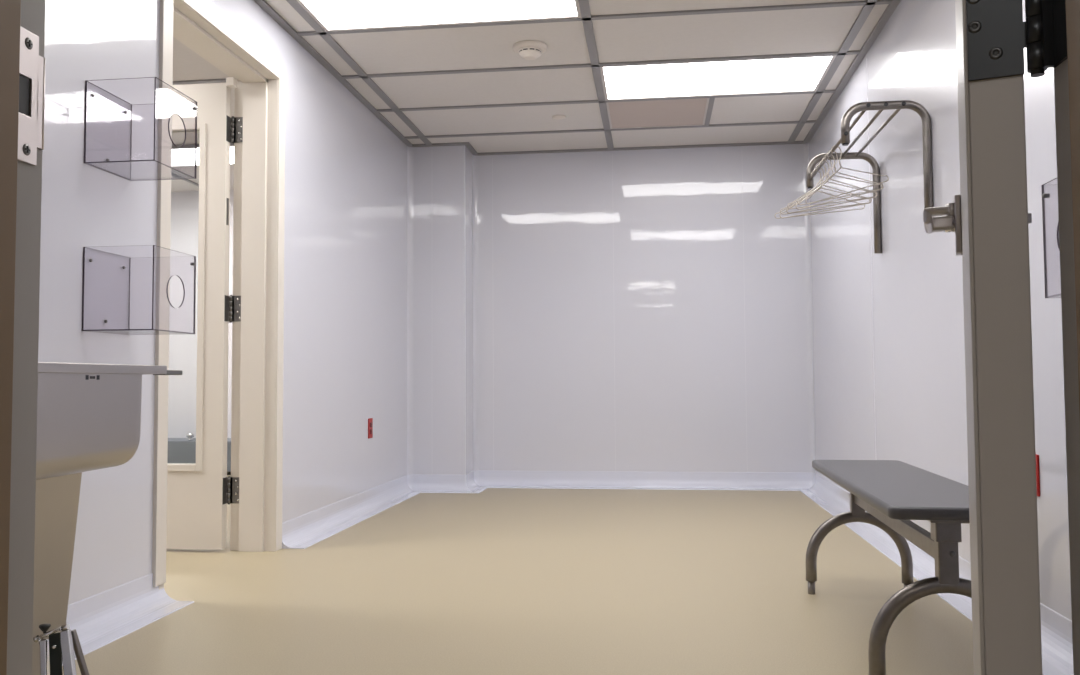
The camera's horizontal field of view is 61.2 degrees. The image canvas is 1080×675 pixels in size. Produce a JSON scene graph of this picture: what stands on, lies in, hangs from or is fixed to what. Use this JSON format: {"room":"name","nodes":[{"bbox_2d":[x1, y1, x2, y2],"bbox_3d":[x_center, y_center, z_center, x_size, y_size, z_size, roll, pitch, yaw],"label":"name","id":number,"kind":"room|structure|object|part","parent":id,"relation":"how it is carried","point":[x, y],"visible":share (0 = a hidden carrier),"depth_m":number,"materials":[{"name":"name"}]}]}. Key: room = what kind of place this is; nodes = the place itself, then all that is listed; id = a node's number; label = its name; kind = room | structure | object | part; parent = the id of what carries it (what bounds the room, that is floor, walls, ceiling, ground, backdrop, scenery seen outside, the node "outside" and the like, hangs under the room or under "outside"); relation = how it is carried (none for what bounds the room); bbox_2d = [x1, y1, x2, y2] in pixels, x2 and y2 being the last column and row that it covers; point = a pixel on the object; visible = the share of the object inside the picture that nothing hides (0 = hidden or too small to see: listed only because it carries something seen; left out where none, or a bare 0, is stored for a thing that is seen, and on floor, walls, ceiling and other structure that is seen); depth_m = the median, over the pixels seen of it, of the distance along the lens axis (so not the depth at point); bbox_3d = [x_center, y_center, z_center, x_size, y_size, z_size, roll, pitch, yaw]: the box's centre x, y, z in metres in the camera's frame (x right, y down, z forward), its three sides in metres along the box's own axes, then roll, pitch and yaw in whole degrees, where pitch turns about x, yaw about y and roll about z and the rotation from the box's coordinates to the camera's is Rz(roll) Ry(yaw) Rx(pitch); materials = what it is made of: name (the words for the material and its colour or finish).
{"room":"cleanroom gowning room","nodes":[
{"label":"cleanroom gowning room","id":0,"kind":"room"},
{"bbox_2d":[168,190,233,437],"bbox_3d":[-2.702,-0.207,4.785,2.865,2.366,6.000,-1,-3,7],"label":"wall","id":1,"kind":"structure","parent":0,"point":[184,205],"depth_m":7.74,"materials":[{"name":"white paint"}]},
{"bbox_2d":[38,0,409,604],"bbox_3d":[-1.294,-0.266,3.711,0.195,2.366,5.413,-1,-3,7],"label":"wall","id":2,"kind":"structure","parent":0,"point":[347,213],"depth_m":3.79,"materials":[{"name":"white"}]},
{"bbox_2d":[32,362,182,674],"bbox_3d":[-1.202,0.432,1.946,0.423,0.763,0.940,-1,-3,7],"label":"sink","id":3,"kind":"object","parent":2,"relation":"attached to","point":[89,414],"visible":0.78,"depth_m":2.06,"materials":[{"name":"grey ceramic"}]},
{"bbox_2d":[36,373,141,479],"bbox_3d":[-1.216,0.183,1.883,0.416,0.237,0.750,-1,-3,7],"label":"basin","id":4,"kind":"object","parent":3,"relation":"in","point":[86,421],"depth_m":2.00,"materials":[{"name":"grey ceramic"}]},
{"bbox_2d":[62,573,193,665],"bbox_3d":[-1.346,0.784,2.013,0.116,0.108,2.130,-1,-3,7],"label":"baseboard","id":5,"kind":"structure","parent":2,"relation":"attached to","point":[103,618],"depth_m":2.78,"materials":[{"name":"white plastic"}]},
{"bbox_2d":[81,245,195,334],"bbox_3d":[-1.207,-0.137,2.768,0.226,0.246,0.243,-1,-3,7],"label":"acrylic box","id":6,"kind":"object","parent":2,"relation":"attached to","point":[128,331],"visible":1,"depth_m":2.73,"materials":[{"name":"grey"}]},
{"bbox_3d":[-1.317,-0.138,2.782,0.004,0.242,0.235,-1,-3,7],"label":"panel","id":7,"kind":"part","parent":6,"relation":"part of","materials":[{"name":"clear plastic"}]},
{"bbox_3d":[-1.226,-0.143,2.650,0.218,0.246,0.004,-1,-3,7],"label":"panel","id":8,"kind":"part","parent":6,"relation":"part of","materials":[{"name":"clear plastic"}]},
{"bbox_3d":[-1.210,-0.016,2.763,0.218,0.004,0.235,-1,-3,7],"label":"panel","id":9,"kind":"part","parent":6,"relation":"part of","materials":[{"name":"clear plastic"}]},
{"bbox_3d":[-1.196,-0.132,2.887,0.218,0.246,0.004,-1,-3,7],"label":"panel","id":10,"kind":"part","parent":6,"relation":"part of","materials":[{"name":"clear plastic"}]},
{"bbox_3d":[-1.101,-0.139,2.755,0.004,0.246,0.243,-1,-3,7],"label":"panel","id":11,"kind":"part","parent":6,"relation":"part of","materials":[{"name":"clear plastic"}]},
{"bbox_2d":[84,77,196,180],"bbox_3d":[-1.210,-0.629,2.787,0.226,0.246,0.243,-1,-3,7],"label":"acrylic box","id":12,"kind":"object","parent":2,"relation":"attached to","point":[86,81],"visible":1,"depth_m":2.75,"materials":[{"name":"grey"}]},
{"bbox_3d":[-1.321,-0.630,2.801,0.004,0.242,0.235,-1,-3,7],"label":"panel","id":13,"kind":"part","parent":12,"relation":"part of","materials":[{"name":"clear plastic"}]},
{"bbox_3d":[-1.229,-0.634,2.669,0.218,0.246,0.004,-1,-3,7],"label":"panel","id":14,"kind":"part","parent":12,"relation":"part of","materials":[{"name":"clear plastic"}]},
{"bbox_3d":[-1.214,-0.508,2.782,0.218,0.004,0.235,-1,-3,7],"label":"panel","id":15,"kind":"part","parent":12,"relation":"part of","materials":[{"name":"clear plastic"}]},
{"bbox_3d":[-1.200,-0.623,2.906,0.218,0.246,0.004,-1,-3,7],"label":"panel","id":16,"kind":"part","parent":12,"relation":"part of","materials":[{"name":"clear plastic"}]},
{"bbox_3d":[-1.105,-0.630,2.774,0.004,0.246,0.243,-1,-3,7],"label":"panel","id":17,"kind":"part","parent":12,"relation":"part of","materials":[{"name":"clear plastic"}]},
{"bbox_2d":[166,83,230,549],"bbox_3d":[-1.823,-0.100,4.078,0.892,2.050,0.060,-1,-3,7],"label":"door","id":18,"kind":"structure","parent":2,"relation":"in","point":[196,513],"depth_m":4.00,"materials":[{"name":"beige paint"}]},
{"bbox_3d":[-1.806,-0.178,4.080,0.670,1.534,0.060,-1,-3,7],"label":"glazing frame","id":19,"kind":"part","parent":18,"relation":"part of","materials":[{"name":"beige paint"}]},
{"bbox_3d":[-1.384,-0.557,4.046,0.002,0.120,0.018,-1,-3,7],"label":"edge plate","id":20,"kind":"part","parent":18,"relation":"part of","materials":[{"name":"grey metal"}]},
{"bbox_2d":[152,0,285,589],"bbox_3d":[-1.322,-0.159,3.584,0.229,2.140,1.035,-1,-3,7],"label":"trim","id":21,"kind":"structure","parent":2,"relation":"attached to","point":[256,129],"depth_m":4.00,"materials":[{"name":"beige paint"}]},
{"bbox_2d":[282,475,420,548],"bbox_3d":[-0.963,0.927,5.085,0.116,0.108,2.128,-1,-3,7],"label":"baseboard","id":22,"kind":"structure","parent":2,"relation":"attached to","point":[304,531],"depth_m":4.76,"materials":[{"name":"white plastic"}]},
{"bbox_2d":[368,418,372,438],"bbox_3d":[-0.990,0.530,5.339,0.009,0.116,0.072,-1,-3,7],"label":"outlet","id":23,"kind":"object","parent":2,"relation":"attached to","point":[370,420],"visible":1,"depth_m":5.33,"materials":[{"name":"red plastic"}]},
{"bbox_2d":[62,475,973,674],"bbox_3d":[-1.322,0.746,-0.576,6.900,0.060,16.600,-1,-3,7],"label":"floor","id":24,"kind":"structure","parent":0,"point":[492,581],"depth_m":3.06,"materials":[{"name":"beige plastic"}]},
{"bbox_2d":[33,623,88,674],"bbox_3d":[-0.926,0.700,1.823,0.148,0.258,0.141,-1,-3,7],"label":"folding stand","id":25,"kind":"object","parent":24,"relation":"on","point":[60,647],"visible":1,"depth_m":1.81,"materials":[{"name":"silver metal"}]},
{"bbox_3d":[-0.966,0.712,1.784,0.017,0.229,0.076,2,-3,-37],"label":"leg","id":26,"kind":"part","parent":25,"relation":"part of","materials":[{"name":"silver metal"}]},
{"bbox_3d":[-0.988,0.584,1.823,0.022,0.022,0.022,-1,-3,7],"label":"knob","id":27,"kind":"part","parent":25,"relation":"part of","materials":[{"name":"black rubber"}]},
{"bbox_3d":[-0.912,0.703,1.783,0.112,0.248,0.020,-3,-4,43],"label":"leg","id":28,"kind":"part","parent":25,"relation":"part of","materials":[{"name":"silver metal"}]},
{"bbox_3d":[-0.896,0.706,1.821,0.089,0.242,0.012,-1,-3,3],"label":"leg","id":29,"kind":"part","parent":25,"relation":"part of","materials":[{"name":"metal"}]},
{"bbox_2d":[167,433,230,474],"bbox_3d":[-2.593,0.936,7.441,1.800,0.330,0.398,-1,-3,7],"label":"base cabinet","id":30,"kind":"object","parent":24,"relation":"on","point":[180,450],"visible":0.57,"depth_m":7.27,"materials":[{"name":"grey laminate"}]},
{"bbox_3d":[-2.825,0.800,7.376,0.060,0.060,0.060,-1,-3,7],"label":"knob","id":31,"kind":"part","parent":30,"relation":"part of","materials":[{"name":"silver metal"}]},
{"bbox_2d":[805,460,971,674],"bbox_3d":[1.005,0.626,2.595,0.350,0.450,1.220,-1,-3,9],"label":"bench","id":32,"kind":"object","parent":24,"relation":"on","point":[893,493],"visible":0.91,"depth_m":2.25,"materials":[{"name":"grey metal"}]},
{"bbox_3d":[1.083,0.532,3.119,0.090,0.151,0.100,-1,-3,9],"label":"post","id":33,"kind":"part","parent":32,"relation":"part of","materials":[{"name":"metal"}]},
{"bbox_3d":[1.015,0.417,2.603,0.300,0.031,1.220,-1,-3,9],"label":"seat","id":34,"kind":"part","parent":32,"relation":"part of","materials":[{"name":"grey laminate"}]},
{"bbox_3d":[1.005,0.518,2.600,0.026,0.042,1.020,-1,-3,9],"label":"rail","id":35,"kind":"part","parent":32,"relation":"part of","materials":[{"name":"metal"}]},
{"bbox_3d":[0.926,0.484,2.082,0.090,0.151,0.100,-1,-3,9],"label":"post","id":36,"kind":"part","parent":32,"relation":"part of","materials":[{"name":"metal"}]},
{"bbox_2d":[171,0,887,191],"bbox_3d":[-1.337,-1.669,-0.462,6.900,0.077,16.600,-1,-3,7],"label":"ceiling","id":37,"kind":"structure","parent":0,"point":[809,30],"depth_m":4.64,"materials":[{"name":"tile"}]},
{"bbox_2d":[171,144,198,166],"bbox_3d":[-2.525,-1.300,6.485,0.508,0.024,0.585,-1,-3,7],"label":"recessed light","id":38,"kind":"object","parent":37,"relation":"in","point":[182,157],"depth_m":6.55,"materials":[{"name":"white"}]},
{"bbox_2d":[230,147,233,164],"bbox_3d":[-2.192,-1.301,6.501,0.245,0.024,0.468,-1,-3,7],"label":"recessed light","id":39,"kind":"object","parent":37,"relation":"in","point":[231,148],"depth_m":6.52,"materials":[{"name":"white"}]},
{"bbox_2d":[296,0,581,31],"bbox_3d":[-0.435,-1.437,3.839,1.178,0.024,0.578,-1,-3,7],"label":"recessed light","id":40,"kind":"object","parent":37,"relation":"in","point":[331,15],"visible":0.93,"depth_m":4.00,"materials":[{"name":"white plastic"}]},
{"bbox_2d":[513,40,546,59],"bbox_3d":[-0.048,-1.378,4.415,0.168,0.061,0.168,-1,-3,7],"label":"smoke detector","id":41,"kind":"object","parent":37,"relation":"attached to","point":[527,49],"visible":1,"depth_m":4.37,"materials":[{"name":"beige plastic"}]},
{"bbox_2d":[171,0,900,186],"bbox_3d":[-1.315,-1.404,4.315,5.761,0.020,6.500,-1,-3,7],"label":"ceiling grid","id":42,"kind":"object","parent":37,"relation":"attached to","point":[584,6],"depth_m":4.74,"materials":[{"name":"grey metal"}]},
{"bbox_2d":[552,115,565,119],"bbox_3d":[0.116,-1.348,5.592,0.086,0.010,0.086,-1,-3,7],"label":"sprinkler cover","id":43,"kind":"object","parent":37,"relation":"attached to","point":[557,117],"visible":1,"depth_m":5.58,"materials":[{"name":"beige plastic"}]},
{"bbox_2d":[606,98,709,128],"bbox_3d":[0.711,-1.365,5.539,0.593,0.022,0.578,-1,-3,7],"label":"ceiling vent","id":44,"kind":"object","parent":37,"relation":"in","point":[678,112],"visible":0.87,"depth_m":5.53,"materials":[{"name":"beige"}]},
{"bbox_2d":[600,55,836,100],"bbox_3d":[0.926,-1.395,4.898,1.178,0.024,0.578,-1,-3,7],"label":"recessed light","id":45,"kind":"object","parent":37,"relation":"in","point":[793,74],"visible":0.89,"depth_m":4.89,"materials":[{"name":"white plastic"}]},
{"bbox_2d":[409,143,812,474],"bbox_3d":[0.476,-0.157,6.245,2.931,2.366,0.426,-1,-3,7],"label":"wall","id":46,"kind":"structure","parent":0,"point":[647,310],"depth_m":6.29,"materials":[{"name":"white"}]},
{"bbox_2d":[410,470,812,492],"bbox_3d":[0.469,0.965,6.080,2.691,0.108,0.412,-1,-3,7],"label":"baseboard","id":47,"kind":"structure","parent":46,"relation":"attached to","point":[477,481],"depth_m":6.21,"materials":[{"name":"white plastic"}]},
{"bbox_2d":[807,0,1071,620],"bbox_3d":[1.552,-0.294,3.474,0.130,2.366,5.645,-1,-3,7],"label":"wall","id":48,"kind":"structure","parent":0,"point":[888,379],"depth_m":3.74,"materials":[{"name":"white"}]},
{"bbox_2d":[806,100,933,253],"bbox_3d":[1.377,-0.649,3.893,0.334,0.480,0.831,-1,-3,7],"label":"coat rack","id":49,"kind":"object","parent":48,"relation":"attached to","point":[863,107],"visible":0.97,"depth_m":3.52,"materials":[{"name":"metal"}]},
{"bbox_2d":[775,171,864,218],"bbox_3d":[1.270,-0.656,4.159,0.395,0.215,0.007,-1,-3,13],"label":"wire hanger","id":50,"kind":"object","parent":49,"relation":"hanging from","point":[814,171],"visible":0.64,"depth_m":4.16,"materials":[{"name":"silver metal"}]},
{"bbox_2d":[780,167,869,217],"bbox_3d":[1.275,-0.653,4.097,0.393,0.226,0.007,-1,-3,10],"label":"wire hanger","id":51,"kind":"object","parent":49,"relation":"hanging from","point":[817,167],"visible":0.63,"depth_m":4.10,"materials":[{"name":"silver metal"}]},
{"bbox_3d":[1.227,-0.764,3.918,0.013,0.013,0.780,-1,-3,7],"label":"rod","id":52,"kind":"part","parent":49,"relation":"part of","materials":[{"name":"metal"}]},
{"bbox_2d":[780,165,871,214],"bbox_3d":[1.262,-0.658,4.040,0.394,0.220,0.007,-1,-3,7],"label":"wire hanger","id":53,"kind":"object","parent":49,"relation":"hanging from","point":[817,165],"visible":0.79,"depth_m":4.04,"materials":[{"name":"silver metal"}]},
{"bbox_2d":[786,161,876,212],"bbox_3d":[1.266,-0.656,3.971,0.391,0.231,0.007,0,-3,2],"label":"wire hanger","id":54,"kind":"object","parent":49,"relation":"hanging from","point":[826,161],"visible":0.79,"depth_m":3.97,"materials":[{"name":"silver metal"}]},
{"bbox_2d":[787,158,877,208],"bbox_3d":[1.252,-0.661,3.914,0.393,0.226,0.007,0,-3,-2],"label":"wire hanger","id":55,"kind":"object","parent":49,"relation":"hanging from","point":[823,158],"visible":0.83,"depth_m":3.91,"materials":[{"name":"silver metal"}]},
{"bbox_2d":[796,154,881,209],"bbox_3d":[1.263,-0.657,3.859,0.385,0.242,0.007,0,-3,-7],"label":"wire hanger","id":56,"kind":"object","parent":49,"relation":"hanging from","point":[826,154],"visible":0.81,"depth_m":3.86,"materials":[{"name":"silver metal"}]},
{"bbox_2d":[797,150,883,204],"bbox_3d":[1.248,-0.662,3.795,0.388,0.237,0.007,0,-3,-10],"label":"wire hanger","id":57,"kind":"object","parent":49,"relation":"hanging from","point":[829,150],"visible":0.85,"depth_m":3.79,"materials":[{"name":"silver metal"}]},
{"bbox_2d":[805,145,888,203],"bbox_3d":[1.253,-0.659,3.726,0.380,0.249,0.007,0,-3,-13],"label":"wire hanger","id":58,"kind":"object","parent":49,"relation":"hanging from","point":[834,145],"visible":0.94,"depth_m":3.72,"materials":[{"name":"silver metal"}]},
{"bbox_3d":[1.310,-0.872,3.913,0.013,0.013,0.780,-1,-3,7],"label":"rod","id":59,"kind":"part","parent":49,"relation":"part of","materials":[{"name":"metal"}]},
{"bbox_3d":[1.375,-0.873,3.905,0.013,0.013,0.780,-1,-3,7],"label":"rod","id":60,"kind":"part","parent":49,"relation":"part of","materials":[{"name":"metal"}]},
{"bbox_3d":[1.439,-0.874,3.897,0.013,0.013,0.780,-1,-3,7],"label":"rod","id":61,"kind":"part","parent":49,"relation":"part of","materials":[{"name":"metal"}]},
{"bbox_2d":[800,473,1073,674],"bbox_3d":[1.440,0.832,3.376,0.116,0.108,5.525,-1,-3,7],"label":"baseboard","id":62,"kind":"structure","parent":48,"relation":"attached to","point":[1056,629],"depth_m":3.36,"materials":[{"name":"white plastic"}]},
{"bbox_2d":[1036,454,1039,496],"bbox_3d":[1.389,0.386,2.573,0.009,0.116,0.072,-1,-3,7],"label":"outlet","id":63,"kind":"object","parent":48,"relation":"attached to","point":[1037,456],"visible":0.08,"depth_m":2.54,"materials":[{"name":"red plastic"}]},
{"bbox_2d":[1041,178,1060,297],"bbox_3d":[1.181,-0.214,1.842,0.226,0.246,0.243,-1,-3,7],"label":"acrylic box","id":64,"kind":"object","parent":48,"relation":"attached to","point":[1044,195],"visible":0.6,"depth_m":1.97,"materials":[{"name":"grey"}]},
{"bbox_3d":[1.200,-0.209,1.960,0.218,0.246,0.004,-1,-3,7],"label":"panel","id":65,"kind":"part","parent":64,"relation":"part of","materials":[{"name":"clear plastic"}]},
{"bbox_3d":[1.186,-0.093,1.835,0.218,0.004,0.235,-1,-3,7],"label":"panel","id":66,"kind":"part","parent":64,"relation":"part of","materials":[{"name":"clear plastic"}]},
{"bbox_3d":[-0.237,-0.411,0.785,3.016,2.366,0.140,-1,-3,7],"label":"wall","id":67,"kind":"structure","parent":0,"visible":0},
{"bbox_2d":[0,0,1079,674],"bbox_3d":[-0.033,-0.307,0.731,1.056,2.150,0.212,-1,-3,7],"label":"trim","id":68,"kind":"structure","parent":67,"relation":"attached to","point":[22,22],"depth_m":0.81,"materials":[{"name":"grey paint"}]},
{"bbox_3d":[-0.477,-0.224,0.855,0.004,0.124,0.038,-1,-3,7],"label":"strike plate","id":69,"kind":"part","parent":68,"relation":"part of","materials":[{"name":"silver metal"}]},
{"bbox_2d":[923,0,1066,674],"bbox_3d":[0.556,-0.245,1.170,0.160,2.038,0.918,-2,-3,26],"label":"door","id":70,"kind":"structure","parent":67,"relation":"in","point":[989,219],"depth_m":0.79,"materials":[{"name":"grey paint"}]},
{"bbox_3d":[0.659,-0.202,1.501,0.052,0.048,0.114,-2,-3,25],"label":"handle","id":71,"kind":"part","parent":70,"relation":"part of","materials":[{"name":"silver metal"}]}
]}

